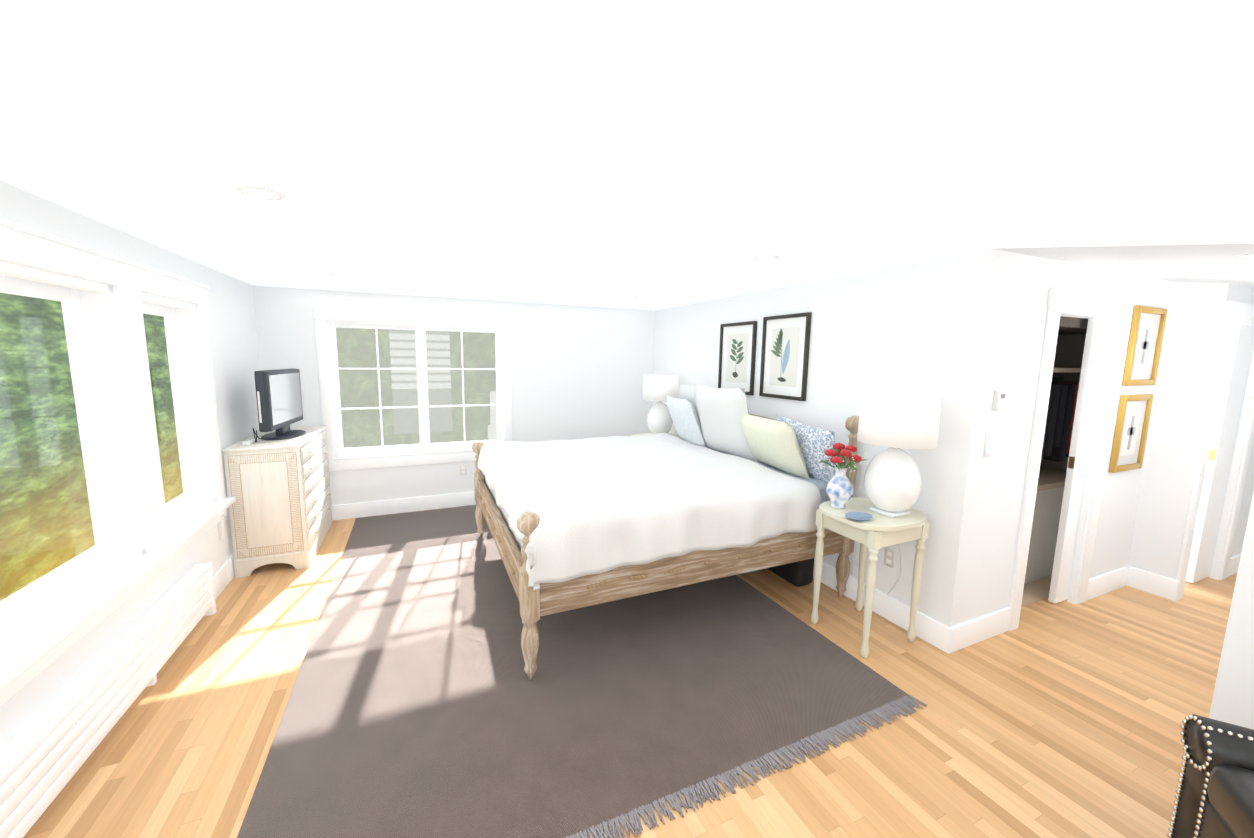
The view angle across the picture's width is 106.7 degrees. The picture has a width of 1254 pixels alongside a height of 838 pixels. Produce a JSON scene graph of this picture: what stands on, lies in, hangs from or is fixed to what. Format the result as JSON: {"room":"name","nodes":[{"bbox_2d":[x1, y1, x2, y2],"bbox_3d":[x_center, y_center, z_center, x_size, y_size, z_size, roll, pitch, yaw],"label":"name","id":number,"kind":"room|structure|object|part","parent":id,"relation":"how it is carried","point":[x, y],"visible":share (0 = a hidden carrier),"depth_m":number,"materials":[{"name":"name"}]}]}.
{"room":"bedroom","nodes":[
{"label":"bedroom","id":0,"kind":"room"},
{"bbox_2d":[0,180,259,750],"bbox_3d":[-2.012,0.373,1.083,0.158,2.270,7.635,-2,8,-24],"label":"wall","id":1,"kind":"structure","parent":0,"point":[231,315],"depth_m":2.60,"materials":[{"name":"white paint"}]},
{"bbox_2d":[0,562,226,837],"bbox_3d":[-1.716,1.388,0.808,0.081,0.340,5.640,-2,8,-24],"label":"baseboard heater","id":2,"kind":"object","parent":1,"relation":"attached to","point":[47,751],"visible":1,"depth_m":1.91,"materials":[{"name":"white paint"}]},
{"bbox_2d":[0,218,235,706],"bbox_3d":[-2.592,0.257,2.469,0.235,2.120,4.185,-2,8,-24],"label":"window","id":3,"kind":"structure","parent":1,"relation":"in","point":[31,610],"depth_m":2.23,"materials":[{"name":"white paint"}]},
{"bbox_3d":[-2.233,0.144,1.457,0.004,1.160,1.660,-2,8,-24],"label":"glass","id":4,"kind":"part","parent":3,"relation":"part of","materials":[{"name":"clear glass"}]},
{"bbox_2d":[140,292,216,536],"bbox_3d":[-2.807,-0.039,2.832,0.160,1.367,0.752,-2,8,-24],"label":"window","id":5,"kind":"structure","parent":1,"relation":"in","point":[197,497],"depth_m":3.10,"materials":[{"name":"white paint"}]},
{"bbox_3d":[-2.843,-0.045,2.814,0.004,1.160,0.560,-2,8,-24],"label":"glass","id":6,"kind":"part","parent":5,"relation":"part of","materials":[{"name":"clear glass"}]},
{"bbox_2d":[217,514,226,539],"bbox_3d":[-2.886,0.769,3.323,0.030,0.170,0.060,-2,8,-24],"label":"valve","id":7,"kind":"object","parent":1,"relation":"attached to","point":[222,530],"visible":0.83,"depth_m":3.30,"materials":[{"name":"white plastic"}]},
{"bbox_2d":[253,286,654,504],"bbox_3d":[-1.624,-0.176,5.279,4.435,2.270,0.220,-2,8,-24],"label":"wall","id":8,"kind":"structure","parent":0,"point":[578,372],"depth_m":5.33,"materials":[{"name":"white paint"}]},
{"bbox_2d":[313,307,511,470],"bbox_3d":[-2.165,-0.314,4.944,1.840,1.595,0.150,-2,8,-24],"label":"window","id":9,"kind":"structure","parent":8,"relation":"in","point":[422,406],"depth_m":4.88,"materials":[{"name":"white paint"}]},
{"bbox_2d":[460,465,466,474],"bbox_3d":[-1.817,0.567,5.169,0.070,0.115,0.008,-2,8,-24],"label":"electrical outlet","id":10,"kind":"object","parent":8,"relation":"attached to","point":[463,471],"visible":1,"depth_m":5.17,"materials":[{"name":"white plastic"}]},
{"bbox_2d":[0,0,1253,309],"bbox_3d":[1.745,-0.987,2.583,8.468,0.150,7.635,-2,8,-24],"label":"ceiling","id":11,"kind":"structure","parent":0,"point":[656,154],"depth_m":1.24,"materials":[{"name":"white paint"}]},
{"bbox_2d":[235,185,286,200],"bbox_3d":[-1.375,-0.848,1.754,0.156,0.004,0.156,-2,8,-24],"label":"recessed light","id":12,"kind":"object","parent":11,"relation":"in","point":[261,193],"visible":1,"depth_m":1.75,"materials":[{"name":"white"}]},
{"bbox_2d":[753,255,779,260],"bbox_3d":[0.817,-0.944,2.738,0.156,0.004,0.156,-2,8,-24],"label":"recessed light","id":13,"kind":"object","parent":11,"relation":"in","point":[766,258],"visible":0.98,"depth_m":2.73,"materials":[{"name":"white"}]},
{"bbox_2d":[23,505,1236,837],"bbox_3d":[1.708,1.387,2.897,8.468,0.100,7.635,-2,8,-24],"label":"floor","id":14,"kind":"structure","parent":0,"point":[1047,719],"depth_m":2.12,"materials":[{"name":"brown wood"}]},
{"bbox_2d":[222,425,332,577],"bbox_3d":[-2.913,0.624,4.013,0.495,0.977,1.112,-2,8,-24],"label":"dresser","id":15,"kind":"object","parent":14,"relation":"on","point":[280,509],"visible":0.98,"depth_m":3.54,"materials":[{"name":"beige wood"}]},
{"bbox_2d":[242,368,305,445],"bbox_3d":[-2.897,-0.131,3.873,0.311,0.554,0.791,-2,8,-24],"label":"tv","id":16,"kind":"object","parent":15,"relation":"on","point":[279,401],"visible":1,"depth_m":3.76,"materials":[{"name":"grey plastic"}]},
{"bbox_2d":[237,504,926,837],"bbox_3d":[-0.654,1.210,3.532,2.870,0.013,4.050,-2,8,-24],"label":"rug","id":17,"kind":"object","parent":14,"relation":"on","point":[419,704],"visible":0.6,"depth_m":2.27,"materials":[{"name":"carpet"}]},
{"bbox_2d":[472,383,858,679],"bbox_3d":[0.097,0.464,3.732,2.336,1.440,2.295,-2,8,-24],"label":"bed","id":18,"kind":"object","parent":17,"relation":"on","point":[725,483],"visible":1,"depth_m":2.93,"materials":[{"name":"white fabric"}]},
{"bbox_2d":[475,432,821,591],"bbox_3d":[-0.064,0.502,3.665,1.936,0.434,2.295,-2,8,-24],"label":"duvet","id":19,"kind":"object","parent":18,"relation":"on","point":[594,512],"depth_m":2.80,"materials":[{"name":"white fabric"}]},
{"bbox_2d":[630,433,678,436],"bbox_3d":[0.329,0.589,5.395,0.550,0.785,0.489,-2,8,-24],"label":"side table","id":20,"kind":"object","parent":14,"relation":"on","point":[648,434],"visible":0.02,"depth_m":5.46,"materials":[{"name":"beige wood"}]},
{"bbox_2d":[642,374,678,433],"bbox_3d":[0.376,-0.147,5.292,0.410,0.698,0.410,-2,8,-24],"label":"lamp","id":21,"kind":"object","parent":20,"relation":"on","point":[659,388],"visible":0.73,"depth_m":5.17,"materials":[{"name":"white ceramic"}]},
{"bbox_3d":[0.379,-0.357,5.264,0.410,0.275,0.410,-2,8,-24],"label":"lamp shade","id":22,"kind":"part","parent":21,"relation":"part of","materials":[{"name":"white fabric"}]},
{"bbox_2d":[767,558,813,585],"bbox_3d":[1.214,1.069,3.716,0.180,0.299,0.600,-2,8,-24],"label":"bag","id":23,"kind":"object","parent":14,"relation":"on","point":[799,573],"visible":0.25,"depth_m":3.46,"materials":[{"name":"black fabric"}]},
{"bbox_2d":[811,497,929,658],"bbox_3d":[1.468,0.942,2.862,0.550,0.785,0.489,-2,8,-24],"label":"side table","id":24,"kind":"object","parent":14,"relation":"on","point":[876,533],"visible":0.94,"depth_m":2.72,"materials":[{"name":"beige wood"}]},
{"bbox_2d":[818,443,866,508],"bbox_3d":[1.305,0.345,2.841,0.298,0.397,0.294,-2,8,-24],"label":"vase","id":25,"kind":"object","parent":24,"relation":"on","point":[839,489],"visible":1,"depth_m":2.80,"materials":[{"name":"white ceramic"}]},
{"bbox_2d":[845,512,872,520],"bbox_3d":[1.322,0.559,2.660,0.168,0.019,0.126,-2,8,-24],"label":"dish","id":26,"kind":"object","parent":24,"relation":"on","point":[860,516],"visible":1,"depth_m":2.68,"materials":[{"name":"blue ceramic"}]},
{"bbox_2d":[857,393,940,595],"bbox_3d":[1.572,0.595,2.789,0.429,1.476,0.410,-2,8,-24],"label":"lamp","id":27,"kind":"object","parent":24,"relation":"on","point":[895,422],"visible":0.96,"depth_m":2.62,"materials":[{"name":"white ceramic"}]},
{"bbox_3d":[1.724,0.915,2.995,0.009,0.791,0.125,-2,8,-24],"label":"cord","id":28,"kind":"part","parent":27,"relation":"part of","materials":[{"name":"white plastic"}]},
{"bbox_3d":[1.573,0.000,2.706,0.410,0.275,0.410,-2,8,-24],"label":"lamp shade","id":29,"kind":"part","parent":27,"relation":"part of","materials":[{"name":"white fabric"}]},
{"bbox_2d":[1167,714,1253,837],"bbox_3d":[1.911,1.135,0.952,1.156,0.915,1.138,-2,8,-24],"label":"armchair","id":30,"kind":"object","parent":14,"relation":"on","point":[1215,797],"visible":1,"depth_m":1.37,"materials":[{"name":"black leather"}]},
{"bbox_2d":[653,249,1005,626],"bbox_3d":[1.168,-0.006,4.327,0.120,2.270,3.815,-2,8,-24],"label":"wall","id":31,"kind":"structure","parent":0,"point":[928,327],"depth_m":2.90,"materials":[{"name":"white paint"}]},
{"bbox_2d":[718,321,756,394],"bbox_3d":[1.030,-0.572,4.394,0.028,0.660,0.520,-2,8,-24],"label":"picture frame","id":32,"kind":"object","parent":31,"relation":"attached to","point":[737,353],"visible":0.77,"depth_m":4.37,"materials":[{"name":"grey"}]},
{"bbox_2d":[759,312,811,400],"bbox_3d":[1.285,-0.508,3.827,0.028,0.680,0.520,-2,8,-24],"label":"picture frame","id":33,"kind":"object","parent":31,"relation":"attached to","point":[785,356],"visible":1,"depth_m":3.81,"materials":[{"name":"grey"}]},
{"bbox_2d":[332,491,1240,653],"bbox_3d":[1.760,1.260,2.891,8.128,0.155,7.215,-2,8,-24],"label":"baseboard","id":34,"kind":"structure","parent":31,"relation":"attached to","point":[940,636],"depth_m":3.38,"materials":[{"name":"white paint"}]},
{"bbox_2d":[884,547,894,567],"bbox_3d":[1.709,0.904,3.038,0.008,0.115,0.070,-2,8,-24],"label":"electrical outlet","id":35,"kind":"object","parent":31,"relation":"attached to","point":[889,556],"visible":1,"depth_m":3.03,"materials":[{"name":"white plastic"}]},
{"bbox_2d":[1021,316,1087,606],"bbox_3d":[2.640,0.102,3.681,2.038,2.270,1.180,-2,8,-24],"label":"wall","id":36,"kind":"structure","parent":0,"point":[1070,344],"depth_m":3.79,"materials":[{"name":"beige"}]},
{"bbox_2d":[963,251,1173,622],"bbox_3d":[2.959,0.182,3.117,2.158,2.270,0.120,-2,8,-24],"label":"wall","id":37,"kind":"structure","parent":0,"point":[1029,281],"depth_m":2.76,"materials":[{"name":"white paint"}]},
{"bbox_2d":[983,436,993,456],"bbox_3d":[2.040,0.156,2.630,0.070,0.115,0.008,-2,8,-24],"label":"switch plate","id":38,"kind":"object","parent":37,"relation":"attached to","point":[988,446],"visible":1,"depth_m":2.62,"materials":[{"name":"white plastic"}]},
{"bbox_2d":[992,390,1006,409],"bbox_3d":[2.076,-0.106,2.597,0.070,0.110,0.030,-2,8,-24],"label":"thermostat","id":39,"kind":"object","parent":37,"relation":"attached to","point":[999,400],"visible":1,"depth_m":2.58,"materials":[{"name":"white plastic"}]},
{"bbox_2d":[1008,288,1133,630],"bbox_3d":[2.833,0.269,3.058,0.954,2.110,0.146,-2,8,-24],"label":"door frame","id":40,"kind":"structure","parent":37,"relation":"attached to","point":[1107,316],"depth_m":3.10,"materials":[{"name":"white paint"}]},
{"bbox_2d":[1109,394,1153,472],"bbox_3d":[3.561,0.098,3.292,0.420,0.540,0.028,-2,8,-24],"label":"picture","id":41,"kind":"object","parent":37,"relation":"attached to","point":[1131,430],"visible":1,"depth_m":3.29,"materials":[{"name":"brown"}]},
{"bbox_2d":[1122,306,1167,385],"bbox_3d":[3.571,-0.497,3.213,0.420,0.530,0.028,-2,8,-24],"label":"picture","id":42,"kind":"object","parent":37,"relation":"attached to","point":[1145,344],"visible":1,"depth_m":3.21,"materials":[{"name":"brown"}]},
{"bbox_2d":[993,199,1253,287],"bbox_3d":[3.929,-0.825,2.813,4.063,0.185,0.965,-2,8,-24],"label":"ceiling","id":43,"kind":"structure","parent":0,"point":[1207,245],"depth_m":2.04,"materials":[{"name":"white paint"}]},
{"bbox_2d":[1237,254,1253,257],"bbox_3d":[2.579,-0.656,1.879,0.156,0.004,0.156,-2,18,-24],"label":"recessed light","id":44,"kind":"object","parent":43,"relation":"in","point":[1246,255],"visible":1,"depth_m":1.91,"materials":[{"name":"white"}]},
{"bbox_2d":[1128,282,1234,579],"bbox_3d":[3.701,0.083,3.951,0.120,2.270,1.550,-2,8,-24],"label":"wall","id":45,"kind":"structure","parent":0,"point":[1193,331],"depth_m":3.32,"materials":[{"name":"white paint"}]},
{"bbox_2d":[1208,285,1253,576],"bbox_3d":[4.841,0.137,3.681,1.770,2.270,0.120,-2,8,-24],"label":"wall","id":46,"kind":"structure","parent":0,"point":[1242,294],"depth_m":3.73,"materials":[{"name":"white paint"}]},
{"bbox_2d":[1175,301,1253,600],"bbox_3d":[4.366,0.238,3.467,0.940,2.110,0.146,-2,8,-24],"label":"door frame","id":47,"kind":"structure","parent":46,"relation":"attached to","point":[1219,447],"depth_m":3.51,"materials":[{"name":"white paint"}]},
{"bbox_2d":[1209,491,1253,729],"bbox_3d":[4.700,0.443,1.347,4.183,2.270,2.635,-2,8,-24],"label":"wall","id":48,"kind":"structure","parent":0,"point":[1233,699],"depth_m":1.72,"materials":[{"name":"white paint"}]},
{"bbox_3d":[3.232,-0.016,4.649,3.913,2.270,0.120,-2,8,-24],"label":"wall","id":49,"kind":"structure","parent":0,"visible":0},
{"bbox_2d":[1024,367,1080,583],"bbox_3d":[2.861,0.390,3.881,1.455,1.645,1.030,-2,8,-24],"label":"shelf unit","id":50,"kind":"object","parent":49,"relation":"attached to","point":[1046,517],"visible":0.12,"depth_m":3.60,"materials":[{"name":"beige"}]},
{"bbox_2d":[1040,382,1078,464],"bbox_3d":[2.969,-0.137,3.618,1.340,0.912,0.500,-2,8,-24],"label":"clothes","id":51,"kind":"object","parent":50,"relation":"in","point":[1060,420],"visible":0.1,"depth_m":3.50,"materials":[{"name":"black fabric"}]},
{"label":"outside","id":52,"kind":"structure","parent":0,"visible":0},
{"bbox_2d":[0,293,182,600],"bbox_3d":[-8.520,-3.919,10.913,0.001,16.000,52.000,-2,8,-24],"label":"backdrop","id":53,"kind":"structure","parent":52,"point":[55,316],"depth_m":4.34,"materials":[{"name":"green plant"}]},
{"bbox_2d":[336,328,495,447],"bbox_3d":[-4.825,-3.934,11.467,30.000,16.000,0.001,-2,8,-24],"label":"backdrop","id":54,"kind":"structure","parent":52,"point":[466,343],"depth_m":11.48,"materials":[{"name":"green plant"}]},
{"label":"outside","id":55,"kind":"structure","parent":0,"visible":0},
{"bbox_2d":[389,329,496,439],"bbox_3d":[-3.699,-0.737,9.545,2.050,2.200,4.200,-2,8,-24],"label":"house","id":56,"kind":"structure","parent":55,"point":[436,381],"depth_m":9.87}
]}

